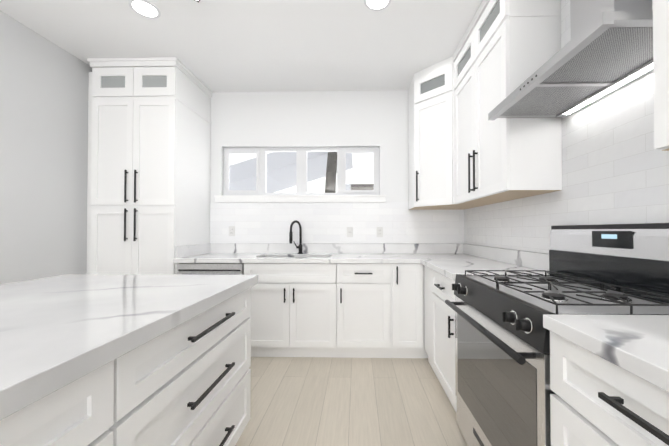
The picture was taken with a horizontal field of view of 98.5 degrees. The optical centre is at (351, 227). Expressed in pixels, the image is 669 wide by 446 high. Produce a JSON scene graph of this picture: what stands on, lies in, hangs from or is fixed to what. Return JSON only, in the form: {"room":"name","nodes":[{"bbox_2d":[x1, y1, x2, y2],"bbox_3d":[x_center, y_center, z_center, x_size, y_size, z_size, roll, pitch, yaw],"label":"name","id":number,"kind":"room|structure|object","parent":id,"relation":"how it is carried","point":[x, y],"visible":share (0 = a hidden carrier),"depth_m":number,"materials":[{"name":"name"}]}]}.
{"room":"kitchen","nodes":[
{"label":"kitchen","id":0,"kind":"room"},
{"bbox_2d":[0,10,91,283],"bbox_3d":[-2.669,-0.225,-0.970,0.120,2.770,8.600,0,-1,1],"label":"wall","id":1,"kind":"structure","parent":0,"point":[44,83],"depth_m":2.35,"materials":[{"name":"white paint"}]},
{"bbox_2d":[0,0,482,91],"bbox_3d":[-0.709,-1.651,-0.993,4.200,0.080,9.000,0,-1,1],"label":"ceiling","id":2,"kind":"structure","parent":0,"point":[273,45],"depth_m":2.37,"materials":[{"name":"white paint"}]},
{"bbox_2d":[128,0,160,18],"bbox_3d":[-1.480,-1.569,2.067,0.190,0.008,0.190,0,-1,1],"label":"recessed light","id":3,"kind":"object","parent":2,"relation":"in","point":[147,8],"visible":1,"depth_m":2.06,"materials":[{"name":"white plastic"}]},
{"bbox_2d":[364,0,390,10],"bbox_3d":[0.183,-1.570,1.991,0.190,0.008,0.190,0,-1,1],"label":"recessed light","id":4,"kind":"object","parent":2,"relation":"in","point":[376,5],"visible":1,"depth_m":2.02,"materials":[{"name":"white plastic"}]},
{"bbox_2d":[210,90,464,243],"bbox_3d":[-0.619,-0.172,3.344,4.040,2.770,0.128,0,-1,1],"label":"wall","id":5,"kind":"structure","parent":0,"point":[301,119],"depth_m":3.29,"materials":[{"name":"white paint"}]},
{"bbox_2d":[229,226,234,235],"bbox_3d":[-1.362,0.047,3.289,0.070,0.114,0.008,0,-1,1],"label":"electrical outlet","id":6,"kind":"object","parent":5,"relation":"attached to","point":[231,230],"visible":1,"depth_m":3.29,"materials":[{"name":"white plastic"}]},
{"bbox_2d":[214,147,385,202],"bbox_3d":[-0.583,-0.604,3.334,1.965,0.644,0.127,0,-1,1],"label":"window","id":7,"kind":"structure","parent":5,"relation":"in","point":[301,194],"depth_m":3.35,"materials":[{"name":"white plastic"}]},
{"bbox_2d":[347,227,352,236],"bbox_3d":[-0.014,0.057,3.260,0.070,0.114,0.008,0,-1,1],"label":"outlet","id":8,"kind":"object","parent":5,"relation":"attached to","point":[349,231],"visible":1,"depth_m":3.26,"materials":[{"name":"white plastic"}]},
{"bbox_2d":[377,227,382,236],"bbox_3d":[0.324,0.057,3.254,0.070,0.114,0.008,0,-1,1],"label":"electrical outlet","id":9,"kind":"object","parent":5,"relation":"attached to","point":[379,231],"visible":1,"depth_m":3.25,"materials":[{"name":"white plastic"}]},
{"bbox_2d":[235,357,467,445],"bbox_3d":[-0.709,1.189,-1.028,4.200,0.060,9.000,0,-1,1],"label":"floor","id":10,"kind":"structure","parent":0,"point":[312,401],"depth_m":1.94,"materials":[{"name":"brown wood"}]},
{"bbox_2d":[0,353,127,445],"bbox_3d":[-1.135,0.743,0.266,1.071,0.864,0.922,0,-1,1],"label":"base cabinet","id":11,"kind":"object","parent":10,"relation":"on","point":[89,410],"depth_m":0.63,"materials":[{"name":"white wood"}]},
{"bbox_2d":[0,274,257,419],"bbox_3d":[-1.131,0.287,0.415,1.131,0.050,2.544,0,-1,1],"label":"countertop","id":12,"kind":"structure","parent":11,"relation":"on","point":[58,332],"depth_m":0.86,"materials":[{"name":"stone"}]},
{"bbox_2d":[86,57,212,273],"bbox_3d":[-2.063,-0.176,2.976,0.923,2.768,0.680,0,-1,1],"label":"pantry cabinet","id":13,"kind":"object","parent":10,"relation":"on","point":[148,175],"visible":0.81,"depth_m":2.68,"materials":[{"name":"white wood"}]},
{"bbox_2d":[124,287,250,445],"bbox_3d":[-1.115,0.754,1.189,1.071,0.864,0.924,0,-1,1],"label":"base cabinet","id":14,"kind":"object","parent":10,"relation":"on","point":[187,383],"depth_m":1.08,"materials":[{"name":"white wood"}]},
{"bbox_2d":[177,263,243,274],"bbox_3d":[-1.292,0.773,2.925,0.615,0.868,0.671,0,-1,1],"label":"dishwasher","id":15,"kind":"object","parent":10,"relation":"on","point":[210,268],"visible":0.17,"depth_m":2.64,"materials":[{"name":"grey metal"}]},
{"bbox_2d":[248,279,342,357],"bbox_3d":[-0.523,0.898,2.943,0.914,0.620,0.640,0,-1,1],"label":"base cabinet","id":16,"kind":"object","parent":10,"relation":"on","point":[289,317],"depth_m":2.63,"materials":[{"name":"white wood"}]},
{"bbox_2d":[327,263,398,357],"bbox_3d":[0.125,0.771,2.931,0.627,0.874,0.640,0,-1,1],"label":"base cabinet","id":17,"kind":"object","parent":10,"relation":"on","point":[353,310],"depth_m":2.62,"materials":[{"name":"white wood"}]},
{"bbox_2d":[173,243,416,263],"bbox_3d":[-0.181,0.258,2.931,2.888,0.150,0.666,0,-1,1],"label":"countertop","id":18,"kind":"structure","parent":17,"relation":"on","point":[211,252],"depth_m":3.13,"materials":[{"name":"stone"}]},
{"bbox_2d":[289,220,302,253],"bbox_3d":[-0.593,0.111,3.129,0.119,0.368,0.201,0,-1,1],"label":"faucet","id":19,"kind":"object","parent":18,"relation":"on","point":[300,237],"visible":1,"depth_m":3.18,"materials":[{"name":"black metal"}]},
{"bbox_2d":[399,264,426,357],"bbox_3d":[0.478,0.771,2.924,0.354,0.874,0.640,0,-1,1],"label":"base cabinet","id":20,"kind":"object","parent":10,"relation":"on","point":[411,313],"depth_m":2.61,"materials":[{"name":"white wood"}]},
{"bbox_2d":[423,265,427,357],"bbox_3d":[0.929,0.770,2.915,0.664,0.874,0.640,0,-1,1],"label":"base cabinet","id":21,"kind":"object","parent":10,"relation":"on","point":[423,265],"depth_m":2.62,"materials":[{"name":"white wood"}]},
{"bbox_2d":[428,268,456,412],"bbox_3d":[0.935,0.759,1.982,0.612,0.874,0.564,0,-1,1],"label":"base cabinet","id":22,"kind":"object","parent":10,"relation":"on","point":[441,317],"depth_m":2.00,"materials":[{"name":"white wood"}]},
{"bbox_2d":[417,244,548,279],"bbox_3d":[0.928,0.248,2.140,0.638,0.150,0.870,0,-1,1],"label":"countertop","id":23,"kind":"structure","parent":22,"relation":"on","point":[450,261],"depth_m":2.26,"materials":[{"name":"stone"}]},
{"bbox_2d":[445,223,668,445],"bbox_3d":[0.878,0.588,1.287,0.681,1.200,0.820,0,-1,1],"label":"range","id":24,"kind":"object","parent":10,"relation":"on","point":[504,391],"visible":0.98,"depth_m":1.19,"materials":[{"name":"silver metal"}]},
{"bbox_2d":[550,331,668,445],"bbox_3d":[0.905,0.742,0.556,0.612,0.874,0.625,0,-1,1],"label":"base cabinet","id":25,"kind":"object","parent":10,"relation":"on","point":[596,400],"depth_m":0.70,"materials":[{"name":"white wood"}]},
{"bbox_2d":[543,314,668,391],"bbox_3d":[0.887,0.223,0.084,0.633,0.150,1.586,0,-1,1],"label":"countertop","id":26,"kind":"structure","parent":25,"relation":"on","point":[637,345],"depth_m":0.70,"materials":[{"name":"stone"}]},
{"bbox_2d":[464,0,668,253],"bbox_3d":[1.246,-0.226,-1.051,0.128,2.770,8.600,0,-1,1],"label":"wall","id":27,"kind":"structure","parent":0,"point":[615,166],"depth_m":1.45,"materials":[{"name":"white tile"}]},
{"bbox_2d":[408,58,467,209],"bbox_3d":[0.949,-0.882,2.904,0.626,1.358,0.701,0,-1,1],"label":"upper cabinet","id":28,"kind":"object","parent":27,"relation":"attached to","point":[428,89],"depth_m":2.79,"materials":[{"name":"white wood"}]},
{"bbox_2d":[448,14,475,83],"bbox_3d":[1.056,-1.404,2.384,0.391,0.327,0.582,0,-1,1],"label":"upper cabinet","id":29,"kind":"object","parent":27,"relation":"attached to","point":[455,62],"depth_m":2.45,"materials":[{"name":"white wood"}]},
{"bbox_2d":[476,0,491,23],"bbox_3d":[1.083,-1.409,1.969,0.320,0.327,0.526,0,-1,1],"label":"upper cabinet","id":30,"kind":"object","parent":27,"relation":"attached to","point":[483,8],"depth_m":2.02,"materials":[{"name":"white wood"}]},
{"bbox_2d":[444,0,561,207],"bbox_3d":[1.055,-0.767,2.179,0.384,1.110,0.962,0,-1,1],"label":"upper cabinet","id":31,"kind":"object","parent":27,"relation":"attached to","point":[464,152],"depth_m":1.78,"materials":[{"name":"white wood"}]},
{"bbox_2d":[488,0,652,119],"bbox_3d":[1.013,-1.106,1.300,0.430,0.949,0.790,0,-1,1],"label":"range hood","id":32,"kind":"object","parent":27,"relation":"attached to","point":[605,50],"visible":1,"depth_m":1.19,"materials":[{"name":"silver metal"}]},
{"bbox_2d":[653,0,668,150],"bbox_3d":[1.034,-0.912,0.387,0.352,1.360,0.950,0,-1,1],"label":"upper cabinet","id":33,"kind":"object","parent":27,"relation":"attached to","point":[661,63],"visible":1,"depth_m":0.83,"materials":[{"name":"white wood"}]},
{"label":"outside","id":34,"kind":"structure","parent":0,"visible":0},
{"bbox_2d":[229,152,373,192],"bbox_3d":[-0.779,-2.670,12.950,26.000,10.000,0.050,0,-1,1],"label":"sky","id":35,"kind":"structure","parent":34,"point":[363,157],"depth_m":12.91,"materials":[{"name":"white"}]},
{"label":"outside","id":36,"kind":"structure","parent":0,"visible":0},
{"bbox_2d":[229,152,373,192],"bbox_3d":[-1.226,-0.425,7.880,8.684,3.387,3.250,0,-1,1],"label":"building","id":37,"kind":"structure","parent":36,"point":[282,176],"depth_m":7.26,"materials":[{"name":"grey"}]},
{"bbox_2d":[325,152,336,192],"bbox_3d":[-0.277,-1.253,6.095,1.744,5.012,0.260,0,-1,1],"label":"post","id":38,"kind":"object","parent":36,"point":[333,168],"depth_m":6.00,"materials":[{"name":"grey"}]}
]}

